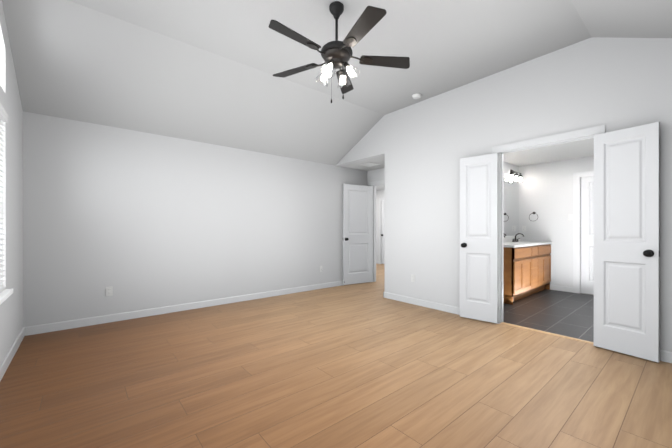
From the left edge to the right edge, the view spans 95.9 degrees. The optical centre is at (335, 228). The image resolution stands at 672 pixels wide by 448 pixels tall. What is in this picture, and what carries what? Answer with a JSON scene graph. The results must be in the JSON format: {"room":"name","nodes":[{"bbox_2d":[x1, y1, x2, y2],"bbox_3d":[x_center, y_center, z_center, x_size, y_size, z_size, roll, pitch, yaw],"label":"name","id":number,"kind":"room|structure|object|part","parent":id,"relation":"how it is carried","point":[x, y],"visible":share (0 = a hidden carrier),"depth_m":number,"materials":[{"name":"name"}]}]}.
{"room":"empty bedroom","nodes":[
{"label":"empty bedroom","id":0,"kind":"room"},
{"bbox_2d":[0,0,22,364],"bbox_3d":[-1.756,-0.379,1.203,0.160,3.088,5.311,0,0,-40],"label":"wall","id":1,"kind":"structure","parent":0,"point":[11,316],"depth_m":2.73,"materials":[{"name":"white paint"}]},
{"bbox_2d":[0,103,8,292],"bbox_3d":[-2.513,-0.226,2.207,0.071,1.461,0.860,0,0,-40],"label":"window blinds","id":2,"kind":"object","parent":1,"relation":"attached to","point":[4,115],"visible":1,"depth_m":2.43,"materials":[{"name":"grey"}]},
{"bbox_2d":[0,289,12,304],"bbox_3d":[-2.519,0.525,2.202,0.140,0.037,0.860,0,0,-40],"label":"window sill","id":3,"kind":"structure","parent":1,"relation":"attached to","point":[5,294],"depth_m":2.37,"materials":[{"name":"white wood"}]},
{"bbox_2d":[0,327,25,380],"bbox_3d":[-1.679,1.117,1.248,0.014,0.095,5.280,0,0,-40],"label":"baseboard","id":4,"kind":"structure","parent":1,"relation":"attached to","point":[8,358],"depth_m":2.68,"materials":[{"name":"white wood"}]},
{"bbox_2d":[23,111,366,326],"bbox_3d":[-1.407,-0.085,5.036,5.614,2.490,0.120,0,0,-40],"label":"wall","id":5,"kind":"structure","parent":0,"point":[137,220],"depth_m":4.13,"materials":[{"name":"grey paint"}]},
{"bbox_2d":[106,286,112,295],"bbox_3d":[-2.821,0.776,3.770,0.070,0.114,0.008,0,0,-40],"label":"outlet","id":6,"kind":"object","parent":5,"relation":"attached to","point":[109,292],"visible":1,"depth_m":3.77,"materials":[{"name":"white plastic"}]},
{"bbox_2d":[26,281,342,335],"bbox_3d":[-1.348,1.113,4.999,5.334,0.095,0.014,0,0,-40],"label":"baseboard","id":7,"kind":"structure","parent":5,"relation":"attached to","point":[44,328],"depth_m":4.12,"materials":[{"name":"white wood"}]},
{"bbox_2d":[0,264,671,447],"bbox_3d":[0.499,1.190,5.315,8.894,0.060,8.981,0,0,-40],"label":"floor","id":8,"kind":"structure","parent":0,"point":[364,365],"depth_m":2.28,"materials":[{"name":"brown wood"}]},
{"bbox_2d":[500,322,593,343],"bbox_3d":[2.331,1.157,3.406,0.055,0.009,0.900,0,0,-40],"label":"trim","id":9,"kind":"structure","parent":8,"relation":"on","point":[576,339],"depth_m":3.35,"materials":[{"name":"brown wood"}]},
{"bbox_2d":[2,0,671,165],"bbox_3d":[-0.015,-1.619,2.658,4.699,0.813,5.571,0,0,-40],"label":"ceiling","id":10,"kind":"structure","parent":0,"point":[203,71],"depth_m":3.18,"materials":[{"name":"grey paint"}]},
{"bbox_2d":[269,1,409,103],"bbox_3d":[-0.009,-1.513,2.581,1.261,0.824,1.275,0,0,-40],"label":"ceiling fan","id":11,"kind":"object","parent":10,"relation":"hanging from","point":[336,54],"visible":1,"depth_m":2.56,"materials":[{"name":"black"}]},
{"bbox_3d":[0.005,-1.457,2.624,0.242,0.088,0.242,0,0,-40],"label":"motor","id":12,"kind":"part","parent":11,"relation":"part of","materials":[{"name":"brown metal"}]},
{"bbox_2d":[412,93,421,98],"bbox_3d":[1.166,-1.909,4.370,0.132,0.036,0.132,0,0,-40],"label":"smoke detector","id":13,"kind":"object","parent":10,"relation":"attached to","point":[417,96],"visible":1,"depth_m":4.33,"materials":[{"name":"white plastic"}]},
{"bbox_2d":[367,168,384,185],"bbox_3d":[1.192,-0.061,6.210,0.120,2.440,1.416,0,0,-40],"label":"wall","id":14,"kind":"structure","parent":0,"point":[376,175],"depth_m":6.51,"materials":[{"name":"white paint"}]},
{"bbox_2d":[343,184,372,284],"bbox_3d":[0.484,0.110,6.374,0.749,2.073,0.108,0,0,-30],"label":"hall door","id":15,"kind":"structure","parent":14,"relation":"in","point":[357,234],"depth_m":6.38,"materials":[{"name":"white wood"}]},
{"bbox_2d":[369,180,384,281],"bbox_3d":[1.075,0.068,6.351,0.154,2.181,0.922,0,0,-40],"label":"door frame","id":16,"kind":"structure","parent":14,"relation":"attached to","point":[374,233],"depth_m":6.64,"materials":[{"name":"white wood"}]},
{"bbox_2d":[376,189,384,260],"bbox_3d":[2.141,-0.065,9.283,0.120,2.440,5.000,0,0,-40],"label":"wall","id":17,"kind":"structure","parent":0,"point":[380,193],"depth_m":10.08,"materials":[{"name":"white paint"}]},
{"bbox_2d":[379,197,384,263],"bbox_3d":[1.736,0.064,9.661,0.017,2.181,0.962,0,0,-40],"label":"door frame","id":18,"kind":"structure","parent":17,"relation":"attached to","point":[381,199],"depth_m":9.97,"materials":[{"name":"white wood"}]},
{"bbox_2d":[381,200,384,263],"bbox_3d":[1.732,0.106,9.665,0.103,2.073,0.796,0,0,-40],"label":"hall door","id":19,"kind":"structure","parent":17,"relation":"in","point":[383,232],"depth_m":9.91,"materials":[{"name":"white wood"}]},
{"bbox_2d":[341,138,593,189],"bbox_3d":[2.099,-1.332,7.062,4.195,0.100,8.350,0,0,-40],"label":"ceiling","id":20,"kind":"structure","parent":0,"point":[570,150],"depth_m":5.28,"materials":[{"name":"white paint"}]},
{"bbox_2d":[360,162,380,166],"bbox_3d":[0.673,-1.277,6.019,0.300,0.010,0.300,0,0,-40],"label":"ceiling vent","id":21,"kind":"object","parent":20,"relation":"in","point":[369,164],"visible":0.98,"depth_m":6.00,"materials":[{"name":"white plastic"}]},
{"bbox_2d":[336,37,671,351],"bbox_3d":[1.741,-0.383,4.129,0.120,3.088,5.311,0,0,-40],"label":"wall","id":22,"kind":"structure","parent":0,"point":[423,147],"depth_m":3.81,"materials":[{"name":"white paint"}]},
{"bbox_2d":[383,292,459,314],"bbox_3d":[1.380,1.113,4.457,0.014,0.095,1.783,0,0,-40],"label":"baseboard","id":23,"kind":"structure","parent":22,"relation":"attached to","point":[447,308],"depth_m":4.53,"materials":[{"name":"white wood"}]},
{"bbox_2d":[460,153,498,322],"bbox_3d":[1.786,0.113,3.821,0.458,2.073,0.108,0,0,42],"label":"bathroom door","id":24,"kind":"structure","parent":22,"relation":"in","point":[479,237],"depth_m":3.82,"materials":[{"name":"white wood"}]},
{"bbox_2d":[492,125,604,323],"bbox_3d":[2.340,0.071,3.413,0.154,2.181,1.062,0,0,-40],"label":"door frame","id":25,"kind":"structure","parent":22,"relation":"attached to","point":[501,236],"depth_m":3.71,"materials":[{"name":"white wood"}]},
{"bbox_2d":[594,122,659,362],"bbox_3d":[2.644,0.114,2.796,0.108,2.073,0.458,0,0,-32],"label":"bathroom door","id":26,"kind":"structure","parent":22,"relation":"in","point":[627,241],"depth_m":2.77,"materials":[{"name":"white wood"}]},
{"bbox_3d":[2.736,0.213,2.638,0.096,0.066,0.092,0,0,-32],"label":"knob","id":27,"kind":"part","parent":26,"relation":"part of","materials":[{"name":"black metal"}]},
{"bbox_2d":[660,350,671,362],"bbox_3d":[3.000,1.116,2.521,0.014,0.095,1.166,0,0,-40],"label":"baseboard","id":28,"kind":"structure","parent":22,"relation":"attached to","point":[665,356],"depth_m":2.65,"materials":[{"name":"white wood"}]},
{"bbox_2d":[504,162,519,236],"bbox_3d":[2.683,-0.060,5.407,2.965,2.440,0.120,0,0,-40],"label":"wall","id":29,"kind":"structure","parent":0,"point":[507,166],"depth_m":6.01,"materials":[{"name":"white paint"}]},
{"bbox_2d":[504,179,518,235],"bbox_3d":[3.062,-0.411,5.641,1.797,1.080,0.005,0,0,-40],"label":"mirror","id":30,"kind":"object","parent":29,"relation":"attached to","point":[511,208],"visible":0.36,"depth_m":5.96,"materials":[{"name":"white mirror"}]},
{"bbox_2d":[504,237,519,240],"bbox_3d":[3.054,0.199,5.623,1.830,0.100,0.017,0,0,-40],"label":"backsplash","id":31,"kind":"structure","parent":29,"relation":"attached to","point":[505,238],"depth_m":5.88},
{"bbox_2d":[509,170,522,182],"bbox_3d":[3.492,-1.044,5.908,0.530,0.233,0.135,0,0,-40],"label":"wall sconce","id":32,"kind":"object","parent":29,"relation":"attached to","point":[512,172],"visible":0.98,"depth_m":5.89,"materials":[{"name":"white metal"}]},
{"bbox_2d":[504,289,593,341],"bbox_3d":[3.457,1.191,4.433,3.030,0.060,2.570,0,0,-40],"label":"floor","id":33,"kind":"structure","parent":0,"point":[568,314],"depth_m":4.17,"materials":[{"name":"grey tile"}]},
{"bbox_2d":[504,245,550,304],"bbox_3d":[3.233,0.722,5.420,1.816,0.876,0.559,0,0,-40],"label":"bathroom vanity","id":34,"kind":"object","parent":33,"relation":"on","point":[527,268],"depth_m":4.98,"materials":[{"name":"brown wood"}]},
{"bbox_2d":[504,241,551,248],"bbox_3d":[3.232,0.267,5.411,1.830,0.035,0.571,0,0,-40],"label":"countertop","id":35,"kind":"structure","parent":34,"relation":"on","point":[507,244],"depth_m":5.21,"materials":[{"name":"white stone"}]},
{"bbox_2d":[520,156,593,286],"bbox_3d":[4.532,-0.060,5.383,0.120,2.440,2.250,0,0,-40],"label":"wall","id":36,"kind":"structure","parent":0,"point":[546,192],"depth_m":5.76,"materials":[{"name":"white paint"}]},
{"bbox_2d":[550,285,572,292],"bbox_3d":[4.036,1.112,5.871,0.014,0.095,0.909,0,0,-40],"label":"baseboard","id":37,"kind":"structure","parent":36,"relation":"attached to","point":[561,288],"depth_m":5.66,"materials":[{"name":"white wood"}]},
{"bbox_2d":[573,171,593,292],"bbox_3d":[4.680,0.069,5.192,0.137,2.181,0.968,0,0,-40],"label":"door frame","id":38,"kind":"structure","parent":36,"relation":"attached to","point":[577,176],"depth_m":5.47,"materials":[{"name":"white wood"}]},
{"bbox_2d":[581,176,593,293],"bbox_3d":[4.643,0.112,5.146,0.108,2.073,0.791,0,0,-40],"label":"bathroom door","id":39,"kind":"structure","parent":36,"relation":"in","point":[587,235],"depth_m":5.38,"materials":[{"name":"white wood"}]}
]}

